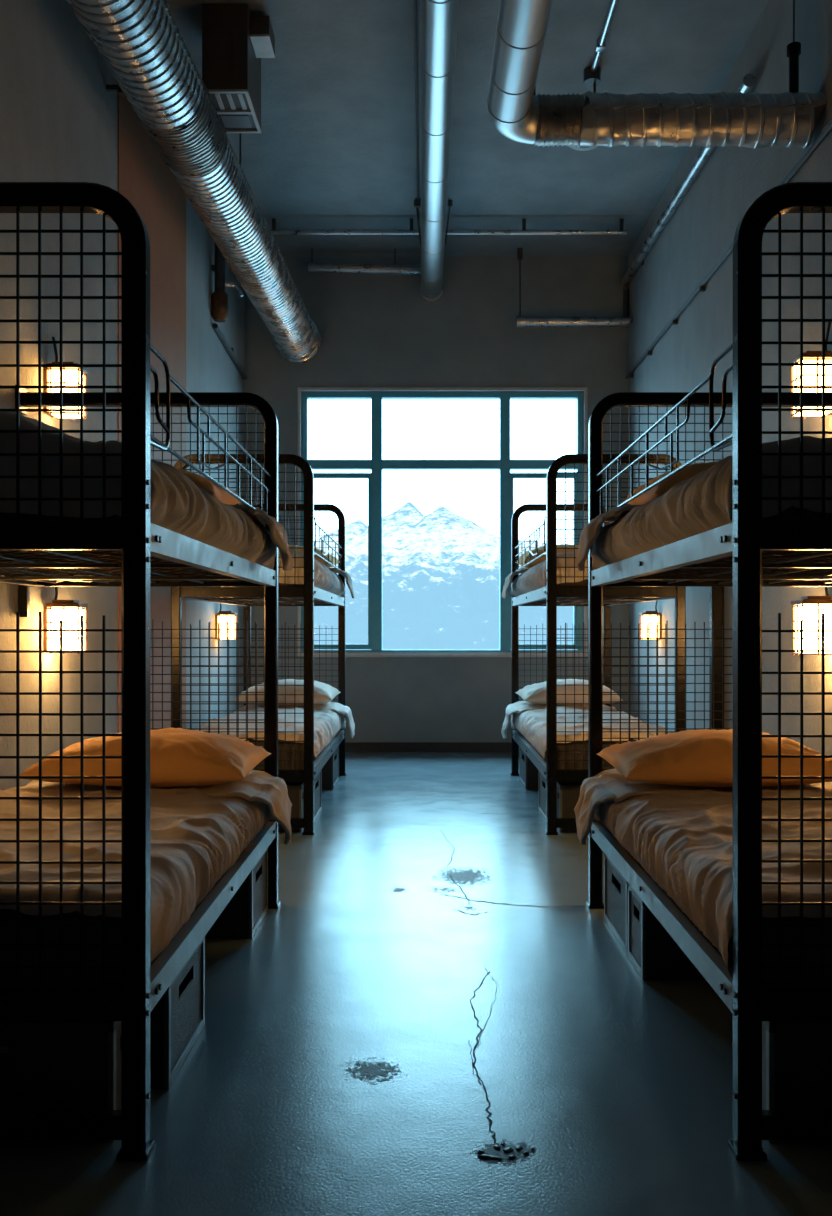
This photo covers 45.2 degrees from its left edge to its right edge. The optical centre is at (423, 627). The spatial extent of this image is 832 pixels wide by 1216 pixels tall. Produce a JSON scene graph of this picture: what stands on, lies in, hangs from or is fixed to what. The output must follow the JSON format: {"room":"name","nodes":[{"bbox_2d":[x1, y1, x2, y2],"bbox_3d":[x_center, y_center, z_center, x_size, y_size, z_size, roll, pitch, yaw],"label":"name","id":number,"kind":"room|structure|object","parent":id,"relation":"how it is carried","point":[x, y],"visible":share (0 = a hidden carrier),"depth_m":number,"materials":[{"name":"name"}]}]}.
{"room":"dormitory","nodes":[
{"label":"dormitory","id":0,"kind":"room"},
{"bbox_2d":[0,0,243,789],"bbox_3d":[-1.680,-1.090,3.600,0.200,4.360,10.800,0,0,0],"label":"wall","id":1,"kind":"structure","parent":0,"point":[59,117],"depth_m":4.50,"materials":[{"name":"paint"}]},
{"bbox_2d":[44,587,87,653],"bbox_3d":[-1.504,-0.066,4.200,0.149,0.346,0.127,0,0,0],"label":"wall lamp","id":2,"kind":"object","parent":1,"relation":"attached to","point":[69,611],"visible":0.77,"depth_m":4.15,"materials":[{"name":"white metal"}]},
{"bbox_2d":[44,337,87,419],"bbox_3d":[-1.504,-1.058,4.200,0.149,0.346,0.127,0,0,0],"label":"wall lamp","id":3,"kind":"object","parent":1,"relation":"attached to","point":[71,375],"visible":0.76,"depth_m":4.15,"materials":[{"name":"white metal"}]},
{"bbox_2d":[106,84,124,95],"bbox_3d":[-1.530,-2.896,4.735,0.099,0.493,0.515,0,0,0],"label":"bracket","id":4,"kind":"object","parent":1,"relation":"attached to","point":[109,87],"visible":0.42,"depth_m":4.97,"materials":[{"name":"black metal"}]},
{"bbox_2d":[118,95,185,732],"bbox_3d":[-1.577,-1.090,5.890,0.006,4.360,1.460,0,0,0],"label":"pillar","id":5,"kind":"structure","parent":1,"relation":"attached to","point":[149,184],"depth_m":5.97,"materials":[{"name":"paint"}]},
{"bbox_2d":[215,603,237,640],"bbox_3d":[-1.504,-0.078,7.620,0.149,0.346,0.127,0,0,0],"label":"wall lamp","id":6,"kind":"object","parent":1,"relation":"attached to","point":[222,617],"visible":0.77,"depth_m":7.57,"materials":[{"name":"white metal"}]},
{"bbox_2d":[211,241,242,321],"bbox_3d":[-1.464,-2.645,7.450,0.233,0.710,0.124,0,0,0],"label":"pipe","id":7,"kind":"object","parent":1,"relation":"attached to","point":[219,297],"visible":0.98,"depth_m":7.41,"materials":[{"name":"orange metal"}]},
{"bbox_2d":[212,323,247,379],"bbox_3d":[-1.557,-2.215,8.075,0.044,0.114,1.252,0,0,0],"label":"cable conduit","id":8,"kind":"object","parent":1,"relation":"attached to","point":[230,351],"visible":1,"depth_m":7.97,"materials":[{"name":"grey metal"}]},
{"bbox_2d":[0,752,831,1215],"bbox_3d":[0.110,1.187,3.600,3.780,0.205,10.800,0,0,0],"label":"floor","id":9,"kind":"structure","parent":0,"point":[433,1015],"depth_m":2.54,"materials":[{"name":"grey concrete"}]},
{"bbox_2d":[0,1021,120,1142],"bbox_3d":[-0.909,0.962,2.220,0.504,0.254,0.219,0,0,0],"label":"storage drawer","id":10,"kind":"object","parent":9,"relation":"on","point":[45,1065],"visible":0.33,"depth_m":2.12,"materials":[{"name":"black plastic"}]},
{"bbox_2d":[0,182,279,1160],"bbox_3d":[-1.072,0.075,2.998,1.014,2.030,1.913,0,0,0],"label":"bunk bed","id":11,"kind":"object","parent":9,"relation":"on","point":[137,539],"visible":0.8,"depth_m":2.08,"materials":[{"name":"metal"}]},
{"bbox_2d":[0,512,212,575],"bbox_3d":[-1.042,-0.278,2.990,0.856,0.164,1.756,0,0,0],"label":"mattress","id":12,"kind":"object","parent":11,"relation":"on","point":[3,516],"visible":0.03,"depth_m":2.11,"materials":[{"name":"brown fabric"}]},
{"bbox_2d":[0,412,276,569],"bbox_3d":[-1.028,-0.363,2.987,0.944,0.275,1.782,0,0,0],"label":"duvet","id":13,"kind":"object","parent":12,"relation":"on","point":[177,504],"visible":0.69,"depth_m":2.13,"materials":[{"name":"beige fabric"}]},
{"bbox_2d":[178,469,241,504],"bbox_3d":[-1.062,-0.497,3.600,0.740,0.206,0.460,0,0,2],"label":"pillow","id":14,"kind":"object","parent":13,"relation":"on","point":[221,495],"visible":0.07,"depth_m":3.52,"materials":[{"name":"orange fabric"}]},
{"bbox_2d":[231,505,292,570],"bbox_3d":[-0.593,-0.321,3.608,0.220,0.219,0.504,0,0,0],"label":"blanket","id":15,"kind":"object","parent":13,"relation":"on","point":[278,535],"visible":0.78,"depth_m":3.54,"materials":[{"name":"brown fabric"}]},
{"bbox_2d":[0,827,262,986],"bbox_3d":[-1.042,0.694,2.990,0.856,0.164,1.756,0,0,0],"label":"mattress","id":16,"kind":"object","parent":11,"relation":"on","point":[29,956],"visible":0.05,"depth_m":2.11,"materials":[{"name":"black fabric"}]},
{"bbox_2d":[0,780,273,962],"bbox_3d":[-1.028,0.639,2.990,0.945,0.214,1.772,0,0,0],"label":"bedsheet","id":17,"kind":"object","parent":16,"relation":"on","point":[196,837],"visible":0.59,"depth_m":2.63,"materials":[{"name":"brown fabric"}]},
{"bbox_2d":[20,728,270,786],"bbox_3d":[-0.972,0.459,3.550,0.780,0.194,0.460,0,0,2],"label":"pillow","id":18,"kind":"object","parent":17,"relation":"on","point":[179,757],"visible":0.74,"depth_m":3.38,"materials":[{"name":"orange fabric"}]},
{"bbox_2d":[176,770,291,843],"bbox_3d":[-0.656,0.662,3.603,0.355,0.263,0.509,0,0,0],"label":"blanket","id":19,"kind":"object","parent":17,"relation":"on","point":[261,786],"visible":0.7,"depth_m":3.53,"materials":[{"name":"brown fabric"}]},
{"bbox_2d":[150,937,204,1088],"bbox_3d":[-0.814,0.961,2.555,0.424,0.257,0.390,0,0,0],"label":"storage drawer","id":20,"kind":"object","parent":9,"relation":"on","point":[177,1019],"visible":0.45,"depth_m":2.45,"materials":[{"name":"black plastic"}]},
{"bbox_2d":[205,848,267,938],"bbox_3d":[-0.814,0.961,3.680,0.424,0.257,0.360,0,0,0],"label":"storage drawer","id":21,"kind":"object","parent":9,"relation":"on","point":[242,916],"visible":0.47,"depth_m":3.50,"materials":[{"name":"black plastic"}]},
{"bbox_2d":[171,454,345,834],"bbox_3d":[-0.959,0.086,6.346,0.764,2.007,2.183,0,0,0],"label":"bunk bed","id":22,"kind":"object","parent":9,"relation":"on","point":[308,596],"visible":0.56,"depth_m":5.29,"materials":[{"name":"paint"}]},
{"bbox_2d":[278,583,303,585],"bbox_3d":[-0.959,-0.278,6.346,0.666,0.164,2.043,0,0,0],"label":"mattress","id":23,"kind":"object","parent":22,"relation":"on","point":[279,584],"visible":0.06,"depth_m":5.33,"materials":[{"name":"brown fabric"}]},
{"bbox_2d":[278,551,344,596],"bbox_3d":[-0.946,-0.330,6.344,0.752,0.207,2.070,0,0,0],"label":"duvet","id":24,"kind":"object","parent":23,"relation":"on","point":[325,579],"visible":0.32,"depth_m":5.57,"materials":[{"name":"beige fabric"}]},
{"bbox_2d":[278,544,339,566],"bbox_3d":[-0.969,-0.498,7.120,0.700,0.209,0.460,0,0,2],"label":"pillow","id":25,"kind":"object","parent":24,"relation":"on","point":[318,551],"visible":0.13,"depth_m":6.96,"materials":[{"name":"beige fabric"}]},
{"bbox_2d":[327,567,354,597],"bbox_3d":[-0.609,-0.322,7.114,0.212,0.217,0.483,0,0,0],"label":"blanket","id":26,"kind":"object","parent":24,"relation":"on","point":[343,573],"visible":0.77,"depth_m":7.04,"materials":[{"name":"white fabric"}]},
{"bbox_2d":[245,732,337,768],"bbox_3d":[-0.959,0.694,6.346,0.666,0.164,2.043,0,0,0],"label":"mattress","id":27,"kind":"object","parent":22,"relation":"on","point":[281,745],"visible":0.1,"depth_m":5.33,"materials":[{"name":"fabric"}]},
{"bbox_2d":[194,703,345,761],"bbox_3d":[-0.946,0.639,6.346,0.753,0.213,2.059,0,0,0],"label":"bedsheet","id":28,"kind":"object","parent":27,"relation":"on","point":[327,723],"visible":0.57,"depth_m":5.94,"materials":[{"name":"white fabric"}]},
{"bbox_2d":[232,679,340,705],"bbox_3d":[-0.969,0.461,7.120,0.700,0.190,0.460,0,0,2],"label":"pillow","id":29,"kind":"object","parent":28,"relation":"on","point":[324,693],"visible":0.63,"depth_m":6.94,"materials":[{"name":"white fabric"}]},
{"bbox_2d":[302,702,354,737],"bbox_3d":[-0.674,0.662,7.114,0.343,0.264,0.491,0,0,0],"label":"blanket","id":30,"kind":"object","parent":28,"relation":"on","point":[338,708],"visible":0.8,"depth_m":7.03,"materials":[{"name":"white fabric"}]},
{"bbox_2d":[278,782,303,831],"bbox_3d":[-0.864,0.965,5.423,0.424,0.249,0.194,0,0,0],"label":"storage drawer","id":31,"kind":"object","parent":9,"relation":"on","point":[295,789],"visible":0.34,"depth_m":5.33,"materials":[{"name":"black plastic"}]},
{"bbox_2d":[314,769,321,822],"bbox_3d":[-0.824,0.961,5.770,0.424,0.257,0.420,0,0,0],"label":"storage drawer","id":32,"kind":"object","parent":9,"relation":"on","point":[318,779],"visible":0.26,"depth_m":5.85,"materials":[{"name":"black plastic"}]},
{"bbox_2d":[322,746,338,788],"bbox_3d":[-0.824,0.961,6.975,0.424,0.257,0.450,0,0,0],"label":"storage drawer","id":33,"kind":"object","parent":9,"relation":"on","point":[330,770],"visible":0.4,"depth_m":6.75,"materials":[{"name":"black plastic"}]},
{"bbox_2d":[519,746,538,788],"bbox_3d":[0.897,0.961,6.975,0.424,0.257,0.450,0,0,0],"label":"storage drawer","id":34,"kind":"object","parent":9,"relation":"on","point":[528,772],"visible":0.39,"depth_m":6.75,"materials":[{"name":"black plastic"}]},
{"bbox_2d":[539,771,545,820],"bbox_3d":[0.897,0.961,5.770,0.424,0.257,0.420,0,0,0],"label":"storage drawer","id":35,"kind":"object","parent":9,"relation":"on","point":[542,781],"visible":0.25,"depth_m":5.82,"materials":[{"name":"black plastic"}]},
{"bbox_2d":[557,782,582,831],"bbox_3d":[0.937,0.965,5.423,0.424,0.249,0.194,0,0,0],"label":"storage drawer","id":36,"kind":"object","parent":9,"relation":"on","point":[568,793],"visible":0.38,"depth_m":5.33,"materials":[{"name":"black plastic"}]},
{"bbox_2d":[510,454,685,834],"bbox_3d":[1.014,0.086,6.346,0.744,2.007,2.183,0,0,0],"label":"bunk bed","id":37,"kind":"object","parent":9,"relation":"on","point":[551,596],"visible":0.59,"depth_m":5.29,"materials":[{"name":"paint"}]},
{"bbox_2d":[557,579,587,585],"bbox_3d":[1.014,-0.278,6.346,0.646,0.164,2.043,0,0,0],"label":"mattress","id":38,"kind":"object","parent":37,"relation":"on","point":[580,583],"visible":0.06,"depth_m":5.33,"materials":[{"name":"brown fabric"}]},
{"bbox_2d":[510,552,587,596],"bbox_3d":[1.000,-0.328,6.345,0.735,0.204,2.067,0,0,0],"label":"duvet","id":39,"kind":"object","parent":38,"relation":"on","point":[534,578],"visible":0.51,"depth_m":5.52,"materials":[{"name":"beige fabric"}]},
{"bbox_2d":[502,567,531,598],"bbox_3d":[0.672,-0.321,7.114,0.216,0.219,0.487,0,0,0],"label":"blanket","id":40,"kind":"object","parent":39,"relation":"on","point":[508,580],"visible":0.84,"depth_m":7.06,"materials":[{"name":"white fabric"}]},
{"bbox_2d":[515,544,578,567],"bbox_3d":[1.024,-0.498,7.120,0.700,0.208,0.460,0,0,-2],"label":"pillow","id":41,"kind":"object","parent":39,"relation":"on","point":[540,549],"visible":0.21,"depth_m":6.96,"materials":[{"name":"beige fabric"}]},
{"bbox_2d":[519,732,635,768],"bbox_3d":[1.014,0.694,6.346,0.646,0.164,2.043,0,0,0],"label":"mattress","id":42,"kind":"object","parent":37,"relation":"on","point":[578,745],"visible":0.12,"depth_m":5.33,"materials":[{"name":"fabric"}]},
{"bbox_2d":[511,705,670,762],"bbox_3d":[1.000,0.638,6.346,0.734,0.215,2.059,0,0,0],"label":"bedsheet","id":43,"kind":"object","parent":42,"relation":"on","point":[531,724],"visible":0.49,"depth_m":5.87,"materials":[{"name":"fabric"}]},
{"bbox_2d":[501,701,545,737],"bbox_3d":[0.734,0.662,7.114,0.353,0.263,0.486,0,0,0],"label":"blanket","id":44,"kind":"object","parent":43,"relation":"on","point":[518,707],"visible":0.68,"depth_m":7.07,"materials":[{"name":"white fabric"}]},
{"bbox_2d":[515,679,622,705],"bbox_3d":[1.024,0.461,7.120,0.700,0.190,0.460,0,0,-2],"label":"pillow","id":45,"kind":"object","parent":43,"relation":"on","point":[535,693],"visible":0.66,"depth_m":6.94,"materials":[{"name":"white fabric"}]},
{"bbox_2d":[604,853,627,954],"bbox_3d":[0.887,0.961,3.540,0.424,0.257,0.420,0,0,0],"label":"storage drawer","id":46,"kind":"object","parent":9,"relation":"on","point":[615,884],"visible":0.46,"depth_m":3.54,"materials":[{"name":"black plastic"}]},
{"bbox_2d":[628,883,705,979],"bbox_3d":[0.887,0.965,3.203,0.424,0.249,0.225,0,0,0],"label":"storage drawer","id":47,"kind":"object","parent":9,"relation":"on","point":[655,955],"visible":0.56,"depth_m":3.09,"materials":[{"name":"black plastic"}]},
{"bbox_2d":[586,182,831,1160],"bbox_3d":[1.218,0.075,2.998,1.161,2.030,1.913,0,0,0],"label":"bunk bed","id":48,"kind":"object","parent":9,"relation":"on","point":[742,541],"visible":0.8,"depth_m":2.08,"materials":[{"name":"metal"}]},
{"bbox_2d":[604,826,831,985],"bbox_3d":[1.145,0.694,2.990,0.916,0.164,1.756,0,0,0],"label":"mattress","id":49,"kind":"object","parent":48,"relation":"on","point":[790,956],"visible":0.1,"depth_m":2.11,"materials":[{"name":"black fabric"}]},
{"bbox_2d":[593,781,831,977],"bbox_3d":[1.131,0.638,2.990,1.005,0.216,1.772,0,0,0],"label":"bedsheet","id":50,"kind":"object","parent":49,"relation":"on","point":[683,839],"visible":0.59,"depth_m":2.68,"materials":[{"name":"brown fabric"}]},
{"bbox_2d":[574,768,689,844],"bbox_3d":[0.736,0.664,3.604,0.340,0.264,0.503,0,0,0],"label":"blanket","id":51,"kind":"object","parent":50,"relation":"on","point":[605,786],"visible":0.77,"depth_m":3.57,"materials":[{"name":"brown fabric"}]},
{"bbox_2d":[597,729,831,786],"bbox_3d":[1.045,0.461,3.550,0.780,0.191,0.460,0,0,-2],"label":"pillow","id":52,"kind":"object","parent":50,"relation":"on","point":[701,757],"visible":0.82,"depth_m":3.38,"materials":[{"name":"orange fabric"}]},
{"bbox_2d":[659,506,831,575],"bbox_3d":[1.145,-0.278,2.990,0.916,0.164,1.756,0,0,0],"label":"mattress","id":53,"kind":"object","parent":48,"relation":"on","point":[792,513],"visible":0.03,"depth_m":2.11,"materials":[{"name":"brown fabric"}]},
{"bbox_2d":[591,436,831,569],"bbox_3d":[1.131,-0.329,2.989,1.004,0.207,1.780,0,0,0],"label":"duvet","id":54,"kind":"object","parent":53,"relation":"on","point":[703,502],"visible":0.8,"depth_m":2.30,"materials":[{"name":"beige fabric"}]},
{"bbox_2d":[576,505,639,570],"bbox_3d":[0.666,-0.321,3.602,0.220,0.222,0.506,0,0,0],"label":"blanket","id":55,"kind":"object","parent":54,"relation":"on","point":[590,532],"visible":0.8,"depth_m":3.53,"materials":[{"name":"brown fabric"}]},
{"bbox_2d":[623,461,717,504],"bbox_3d":[1.135,-0.499,3.600,0.740,0.210,0.460,0,0,-2],"label":"pillow","id":56,"kind":"object","parent":54,"relation":"on","point":[688,472],"visible":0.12,"depth_m":3.46,"materials":[{"name":"orange fabric"}]},
{"bbox_2d":[762,1021,831,1142],"bbox_3d":[0.982,0.962,2.220,0.504,0.254,0.219,0,0,0],"label":"storage drawer","id":57,"kind":"object","parent":9,"relation":"on","point":[796,1055],"visible":0.39,"depth_m":2.12,"materials":[{"name":"black plastic"}]},
{"bbox_2d":[244,256,628,741],"bbox_3d":[0.110,-1.090,8.900,3.380,4.360,0.200,0,0,0],"label":"wall","id":58,"kind":"structure","parent":0,"point":[375,330],"depth_m":8.80,"materials":[{"name":"paint"}]},
{"bbox_2d":[345,742,510,751],"bbox_3d":[0.110,1.048,8.791,3.380,0.085,0.018,0,0,0],"label":"baseboard","id":59,"kind":"structure","parent":58,"relation":"attached to","point":[349,746],"depth_m":8.78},
{"bbox_2d":[298,387,586,656],"bbox_3d":[0.163,-0.928,8.845,2.546,2.370,0.130,0,0,0],"label":"window","id":60,"kind":"structure","parent":58,"relation":"in","point":[376,464],"depth_m":8.83,"materials":[{"name":"metal"}]},
{"bbox_2d":[165,0,768,255],"bbox_3d":[0.110,-3.370,3.600,3.780,0.200,10.800,0,0,0],"label":"ceiling","id":61,"kind":"structure","parent":0,"point":[335,146],"depth_m":6.51,"materials":[{"name":"concrete"}]},
{"bbox_2d":[67,0,320,363],"bbox_3d":[-1.170,-2.788,5.849,0.380,0.965,5.901,0,0,2],"label":"spiral duct","id":62,"kind":"object","parent":61,"relation":"hanging from","point":[141,43],"visible":1,"depth_m":4.92,"materials":[{"name":"silver metal"}]},
{"bbox_2d":[202,4,274,132],"bbox_3d":[-0.990,-3.037,5.448,0.345,0.463,0.444,0,0,0],"label":"air vent","id":63,"kind":"object","parent":61,"relation":"hanging from","point":[234,41],"visible":0.91,"depth_m":5.23,"materials":[{"name":"black metal"}]},
{"bbox_2d":[308,248,420,274],"bbox_3d":[-0.497,-3.156,8.620,0.996,0.227,0.090,0,0,0],"label":"pipe","id":64,"kind":"object","parent":61,"relation":"hanging from","point":[313,267],"visible":0.97,"depth_m":8.59,"materials":[{"name":"metal"}]},
{"bbox_2d":[413,0,420,215],"bbox_3d":[-0.046,-3.240,4.725,0.042,0.059,6.450,0,0,0],"label":"cable","id":65,"kind":"object","parent":61,"relation":"attached to","point":[417,200],"visible":0.85,"depth_m":6.18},
{"bbox_2d":[414,0,458,301],"bbox_3d":[0.070,-3.069,5.149,0.296,0.402,7.298,0,0,0],"label":"ceiling pipe","id":66,"kind":"object","parent":61,"relation":"hanging from","point":[438,18],"visible":1,"depth_m":5.79,"materials":[{"name":"metal"}]},
{"bbox_2d":[270,219,626,234],"bbox_3d":[0.185,-3.208,8.000,2.870,0.121,0.036,0,0,0],"label":"conduit","id":67,"kind":"object","parent":61,"relation":"attached to","point":[621,231],"visible":0.94,"depth_m":7.99,"materials":[{"name":"metal"}]},
{"bbox_2d":[516,248,633,327],"bbox_3d":[1.298,-2.929,8.620,1.000,0.681,0.100,0,0,0],"label":"pipe","id":68,"kind":"object","parent":61,"relation":"hanging from","point":[521,321],"visible":1,"depth_m":8.59,"materials":[{"name":"metal"}]},
{"bbox_2d":[568,145,597,150],"bbox_3d":[1.070,-3.239,6.650,0.250,0.061,0.250,0,0,0],"label":"smoke detector","id":69,"kind":"object","parent":61,"relation":"attached to","point":[581,148],"visible":0.27,"depth_m":6.72,"materials":[{"name":"white plastic"}]},
{"bbox_2d":[583,0,617,92],"bbox_3d":[0.985,-3.170,3.705,0.098,0.199,4.410,0,0,0],"label":"conduit","id":70,"kind":"object","parent":61,"relation":"attached to","point":[591,74],"visible":0.96,"depth_m":5.68,"materials":[{"name":"metal"}]},
{"bbox_2d":[487,0,826,148],"bbox_3d":[1.040,-2.739,2.944,1.524,1.062,3.512,0,0,0],"label":"duct","id":71,"kind":"object","parent":61,"relation":"hanging from","point":[791,118],"visible":1,"depth_m":4.48,"materials":[{"name":"metal"}]},
{"bbox_2d":[629,0,831,754],"bbox_3d":[1.900,-1.090,3.600,0.200,4.360,10.800,0,0,0],"label":"wall","id":72,"kind":"structure","parent":0,"point":[702,227],"depth_m":5.89,"materials":[{"name":"paint"}]},
{"bbox_2d":[639,600,661,640],"bbox_3d":[1.724,-0.078,7.620,0.149,0.346,0.127,0,0,0],"label":"wall lamp","id":73,"kind":"object","parent":72,"relation":"attached to","point":[652,618],"visible":0.83,"depth_m":7.57,"materials":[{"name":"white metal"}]},
{"bbox_2d":[620,74,755,287],"bbox_3d":[1.754,-2.973,7.050,0.091,0.147,3.382,0,0,0],"label":"pipe","id":74,"kind":"object","parent":72,"relation":"attached to","point":[748,81],"visible":0.58,"depth_m":6.88,"materials":[{"name":"metal"}]},
{"bbox_2d":[709,587,723,729],"bbox_3d":[1.762,0.140,6.020,0.074,1.899,0.060,0,0,0],"label":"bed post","id":75,"kind":"object","parent":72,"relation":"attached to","point":[716,594],"visible":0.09,"depth_m":5.99,"materials":[{"name":"black metal"}]},
{"bbox_2d":[625,118,831,378],"bbox_3d":[1.782,-2.193,6.185,0.034,0.077,5.170,0,0,0],"label":"cable conduit","id":76,"kind":"object","parent":72,"relation":"attached to","point":[701,287],"visible":0.73,"depth_m":6.12,"materials":[{"name":"metal"}]},
{"bbox_2d":[789,322,831,418],"bbox_3d":[1.709,-1.139,4.370,0.179,0.415,0.152,0,0,0],"label":"wall lamp","id":77,"kind":"object","parent":72,"relation":"attached to","point":[812,375],"visible":0.59,"depth_m":4.31,"materials":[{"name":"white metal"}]},
{"bbox_2d":[791,587,831,655],"bbox_3d":[1.713,-0.080,4.370,0.171,0.398,0.146,0,0,0],"label":"wall lamp","id":78,"kind":"object","parent":72,"relation":"attached to","point":[809,609],"visible":0.88,"depth_m":4.31,"materials":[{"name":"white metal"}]},
{"label":"outside","id":79,"kind":"structure","parent":0,"visible":0},
{"bbox_2d":[314,502,575,649],"bbox_3d":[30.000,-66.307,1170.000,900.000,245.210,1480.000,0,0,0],"label":"mountain range","id":80,"kind":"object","parent":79,"point":[441,569],"visible":0.22,"depth_m":886.10,"materials":[{"name":"white snow"}]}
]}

